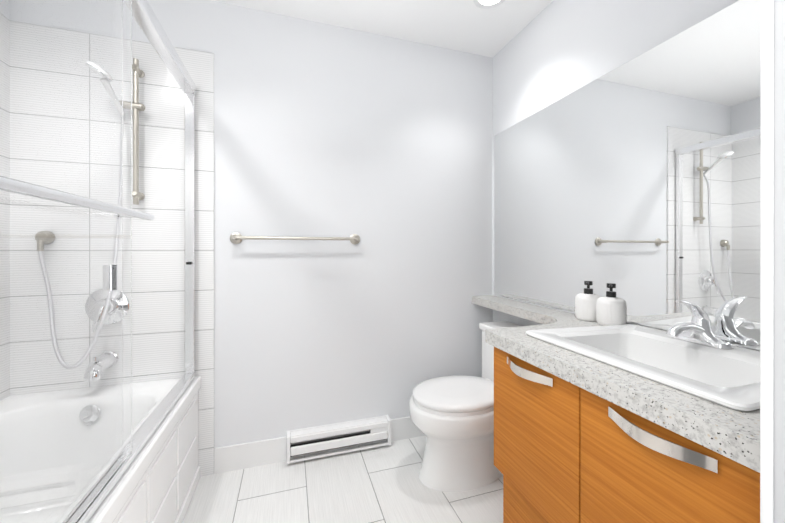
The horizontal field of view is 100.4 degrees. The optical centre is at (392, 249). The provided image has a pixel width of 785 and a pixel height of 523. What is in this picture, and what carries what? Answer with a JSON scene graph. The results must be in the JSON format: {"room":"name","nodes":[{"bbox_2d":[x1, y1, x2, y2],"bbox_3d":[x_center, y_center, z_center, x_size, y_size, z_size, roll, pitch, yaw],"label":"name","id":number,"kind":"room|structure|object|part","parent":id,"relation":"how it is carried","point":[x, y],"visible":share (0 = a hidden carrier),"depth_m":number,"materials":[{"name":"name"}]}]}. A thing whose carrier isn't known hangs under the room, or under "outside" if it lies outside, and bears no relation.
{"room":"bathroom","nodes":[
{"label":"bathroom","id":0,"kind":"room"},
{"bbox_2d":[0,0,131,522],"bbox_3d":[-0.706,-0.079,0.587,0.068,1.400,0.860,0,0,-17],"label":"shower door","id":1,"kind":"object","parent":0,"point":[65,293],"visible":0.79,"depth_m":0.70,"materials":[{"name":"clear glass"}]},
{"bbox_2d":[132,0,492,458],"bbox_3d":[-0.538,-0.065,1.889,2.720,2.470,0.100,0,0,-17],"label":"wall","id":2,"kind":"structure","parent":0,"point":[381,146],"depth_m":1.90,"materials":[{"name":"white paint"}]},
{"bbox_2d":[132,0,196,95],"bbox_3d":[-0.788,-0.810,0.905,0.054,0.050,1.597,0,0,-17],"label":"header","id":3,"kind":"object","parent":2,"relation":"attached to","point":[146,19],"visible":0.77,"depth_m":1.26,"materials":[{"name":"silver metal"}]},
{"bbox_2d":[132,40,213,476],"bbox_3d":[-1.327,0.075,1.582,0.830,2.190,0.012,0,0,-17],"label":"wall tile","id":4,"kind":"structure","parent":2,"relation":"attached to","point":[158,297],"depth_m":1.64,"materials":[{"name":"white tile"}]},
{"bbox_2d":[132,58,144,204],"bbox_3d":[-1.378,-0.200,1.451,0.432,1.410,0.205,0,0,-17],"label":"shower rail","id":5,"kind":"object","parent":4,"relation":"attached to","point":[137,107],"visible":0.33,"depth_m":1.55,"materials":[{"name":"silver metal"}]},
{"bbox_2d":[185,93,195,373],"bbox_3d":[-1.023,-0.082,1.654,0.042,1.407,0.028,0,0,-17],"label":"jamb","id":6,"kind":"object","parent":2,"relation":"attached to","point":[190,231],"visible":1,"depth_m":1.64,"materials":[{"name":"silver metal"}]},
{"bbox_2d":[214,436,285,473],"bbox_3d":[-0.759,1.105,1.761,0.356,0.130,0.012,0,0,-17],"label":"baseboard","id":7,"kind":"structure","parent":2,"relation":"attached to","point":[247,455],"depth_m":1.75,"materials":[{"name":"white paint"}]},
{"bbox_2d":[230,232,359,243],"bbox_3d":[-0.515,-0.060,1.800,0.702,0.062,0.080,0,0,-17],"label":"towel rail","id":8,"kind":"object","parent":2,"relation":"attached to","point":[236,238],"visible":1,"depth_m":1.75,"materials":[{"name":"silver metal"}]},
{"bbox_3d":[-0.831,-0.060,1.738,0.062,0.062,0.011,0,0,-17],"label":"plate","id":9,"kind":"part","parent":8,"relation":"part of","materials":[{"name":"silver metal"}]},
{"bbox_3d":[-0.220,-0.060,1.929,0.062,0.062,0.011,0,0,-17],"label":"plate","id":10,"kind":"part","parent":8,"relation":"part of","materials":[{"name":"silver metal"}]},
{"bbox_2d":[286,415,390,463],"bbox_3d":[-0.298,1.082,1.876,0.590,0.145,0.067,0,0,-17],"label":"heater","id":11,"kind":"object","parent":2,"relation":"attached to","point":[312,440],"visible":0.98,"depth_m":1.85,"materials":[{"name":"white metal"}]},
{"bbox_2d":[391,416,424,441],"bbox_3d":[0.329,1.105,2.103,0.738,0.130,0.012,0,0,-17],"label":"baseboard","id":12,"kind":"structure","parent":2,"relation":"attached to","point":[402,428],"depth_m":2.01,"materials":[{"name":"white paint"}]},
{"bbox_2d":[183,436,502,522],"bbox_3d":[-0.055,1.221,0.351,2.720,0.100,3.325,0,0,-17],"label":"floor","id":13,"kind":"structure","parent":0,"point":[382,484],"depth_m":1.56,"materials":[{"name":"tile"}]},
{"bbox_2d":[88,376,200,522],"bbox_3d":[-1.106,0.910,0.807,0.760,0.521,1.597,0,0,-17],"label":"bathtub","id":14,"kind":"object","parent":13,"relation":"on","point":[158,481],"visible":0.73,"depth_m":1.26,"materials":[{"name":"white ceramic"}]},
{"bbox_3d":[-0.755,0.820,0.917,0.011,0.160,0.278,0,0,-17],"label":"apron panel","id":15,"kind":"part","parent":14,"relation":"part of","materials":[{"name":"white plastic"}]},
{"bbox_2d":[76,371,195,522],"bbox_3d":[-0.788,0.636,0.906,0.046,0.027,1.597,0,0,-17],"label":"shower door frame sill","id":16,"kind":"structure","parent":14,"relation":"on","point":[144,432],"depth_m":1.11,"materials":[{"name":"silver metal"}]},
{"bbox_3d":[-0.845,0.820,1.203,0.011,0.160,0.278,0,0,-17],"label":"apron panel","id":17,"kind":"part","parent":14,"relation":"part of","materials":[{"name":"white plastic"}]},
{"bbox_3d":[-0.845,1.005,1.203,0.011,0.160,0.278,0,0,-17],"label":"apron panel","id":18,"kind":"part","parent":14,"relation":"part of","materials":[{"name":"white plastic"}]},
{"bbox_3d":[-0.935,0.820,1.489,0.011,0.160,0.278,0,0,-17],"label":"apron panel","id":19,"kind":"part","parent":14,"relation":"part of","materials":[{"name":"white plastic"}]},
{"bbox_3d":[-0.935,1.005,1.489,0.011,0.160,0.278,0,0,-17],"label":"apron panel","id":20,"kind":"part","parent":14,"relation":"part of","materials":[{"name":"white plastic"}]},
{"bbox_2d":[409,321,519,491],"bbox_3d":[0.440,0.809,1.750,0.722,0.722,0.430,0,0,-17],"label":"toilet","id":21,"kind":"object","parent":13,"relation":"on","point":[452,418],"visible":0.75,"depth_m":1.61,"materials":[{"name":"white ceramic"}]},
{"bbox_3d":[0.348,0.744,1.722,0.498,0.030,0.380,0,0,-17],"label":"lid","id":22,"kind":"part","parent":21,"relation":"part of","materials":[{"name":"white plastic"}]},
{"bbox_3d":[0.348,0.771,1.722,0.490,0.020,0.372,0,0,-17],"label":"seat","id":23,"kind":"part","parent":21,"relation":"part of","materials":[{"name":"white plastic"}]},
{"bbox_3d":[0.353,0.976,1.723,0.540,0.388,0.392,0,0,-17],"label":"bowl","id":24,"kind":"part","parent":21,"relation":"part of","materials":[{"name":"white ceramic"}]},
{"bbox_3d":[0.691,0.636,1.829,0.188,0.296,0.410,0,0,-17],"label":"tank","id":25,"kind":"part","parent":21,"relation":"part of","materials":[{"name":"white ceramic"}]},
{"bbox_3d":[0.687,0.468,1.828,0.204,0.040,0.430,0,0,-17],"label":"tank lid","id":26,"kind":"part","parent":21,"relation":"part of","materials":[{"name":"white ceramic"}]},
{"bbox_2d":[485,339,759,522],"bbox_3d":[0.753,0.764,0.959,0.603,0.812,0.778,0,0,-17],"label":"bathroom vanity","id":27,"kind":"object","parent":13,"relation":"on","point":[595,422],"depth_m":0.83,"materials":[{"name":"brown wood"}]},
{"bbox_3d":[0.424,0.392,1.059,0.038,0.030,0.212,0,0,-17],"label":"handle","id":28,"kind":"part","parent":27,"relation":"part of","materials":[{"name":"silver metal"}]},
{"bbox_3d":[0.454,0.594,1.069,0.020,0.458,0.387,0,0,-17],"label":"door","id":29,"kind":"part","parent":27,"relation":"part of","materials":[{"name":"brown wood"}]},
{"bbox_2d":[472,295,759,462],"bbox_3d":[0.638,0.333,1.355,0.594,0.048,1.622,0,0,-17],"label":"countertop","id":30,"kind":"structure","parent":27,"relation":"on","point":[725,427],"depth_m":0.75,"materials":[{"name":"grey stone"}]},
{"bbox_2d":[575,281,599,321],"bbox_3d":[0.863,0.224,1.441,0.103,0.170,0.103,0,0,-17],"label":"soap dispenser","id":31,"kind":"object","parent":30,"relation":"on","point":[585,305],"visible":0.9,"depth_m":1.41,"materials":[{"name":"white ceramic"}]},
{"bbox_2d":[596,283,626,325],"bbox_3d":[0.895,0.224,1.339,0.103,0.170,0.103,0,0,-17],"label":"soap dispenser","id":32,"kind":"object","parent":30,"relation":"on","point":[611,308],"visible":0.94,"depth_m":1.30,"materials":[{"name":"white ceramic"}]},
{"bbox_2d":[520,323,759,414],"bbox_3d":[0.802,0.370,0.979,0.488,0.148,0.610,0,0,-17],"label":"sink","id":33,"kind":"object","parent":30,"relation":"in","point":[726,376],"depth_m":0.98,"materials":[{"name":"white ceramic"}]},
{"bbox_2d":[660,300,736,346],"bbox_3d":[0.928,0.226,1.025,0.167,0.137,0.160,0,0,-17],"label":"faucet","id":34,"kind":"object","parent":30,"relation":"on","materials":[{"name":"silver metal"}]},
{"bbox_3d":[0.541,0.393,0.688,0.038,0.030,0.212,0,0,-17],"label":"handle","id":35,"kind":"part","parent":27,"relation":"part of","materials":[{"name":"silver metal"}]},
{"bbox_3d":[0.570,0.595,0.697,0.020,0.458,0.385,0,0,-17],"label":"door","id":36,"kind":"part","parent":27,"relation":"part of","materials":[{"name":"brown wood"}]},
{"bbox_2d":[212,0,552,57],"bbox_3d":[-0.055,-1.349,0.349,2.720,0.100,3.325,0,0,-17],"label":"ceiling","id":37,"kind":"structure","parent":0,"point":[468,26],"depth_m":1.83,"materials":[{"name":"white paint"}]},
{"bbox_2d":[473,0,504,8],"bbox_3d":[0.504,-1.297,1.675,0.176,0.007,0.176,0,0,-17],"label":"recessed light","id":38,"kind":"object","parent":37,"relation":"in","point":[486,4],"visible":1,"depth_m":1.73,"materials":[{"name":"white paint"}]},
{"bbox_2d":[493,0,738,325],"bbox_3d":[0.991,-0.065,1.391,0.100,2.470,1.765,0,0,-17],"label":"wall","id":39,"kind":"structure","parent":0,"point":[553,51],"depth_m":1.60,"materials":[{"name":"white paint"}]},
{"bbox_2d":[495,0,760,350],"bbox_3d":[0.924,-0.231,1.429,0.006,1.058,1.593,0,0,-17],"label":"mirror","id":40,"kind":"object","parent":39,"relation":"attached to","point":[636,180],"visible":0.89,"depth_m":1.24,"materials":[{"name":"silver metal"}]},
{"bbox_2d":[773,0,784,522],"bbox_3d":[0.868,-0.064,0.501,0.670,2.470,0.140,0,0,-17],"label":"wall","id":41,"kind":"structure","parent":0,"point":[779,296],"depth_m":0.45,"materials":[{"name":"grey paint"}]},
{"bbox_2d":[760,0,773,522],"bbox_3d":[0.527,0.141,0.461,0.004,2.060,0.013,0,0,-17],"label":"door jamb edge","id":42,"kind":"object","parent":41,"relation":"attached to","point":[766,248],"visible":1,"depth_m":0.46,"materials":[{"name":"white paint"}]},
{"bbox_3d":[-0.565,-0.099,0.338,0.050,0.014,0.014,0,0,-17],"label":"post","id":43,"kind":"object","parent":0,"visible":0},
{"bbox_2d":[0,175,153,220],"bbox_3d":[-0.637,-0.100,0.651,0.022,0.022,0.760,0,0,-17],"label":"frame bar","id":44,"kind":"object","parent":43,"relation":"attached to","point":[12,185],"visible":1,"depth_m":0.61,"materials":[{"name":"silver metal"}]}
]}

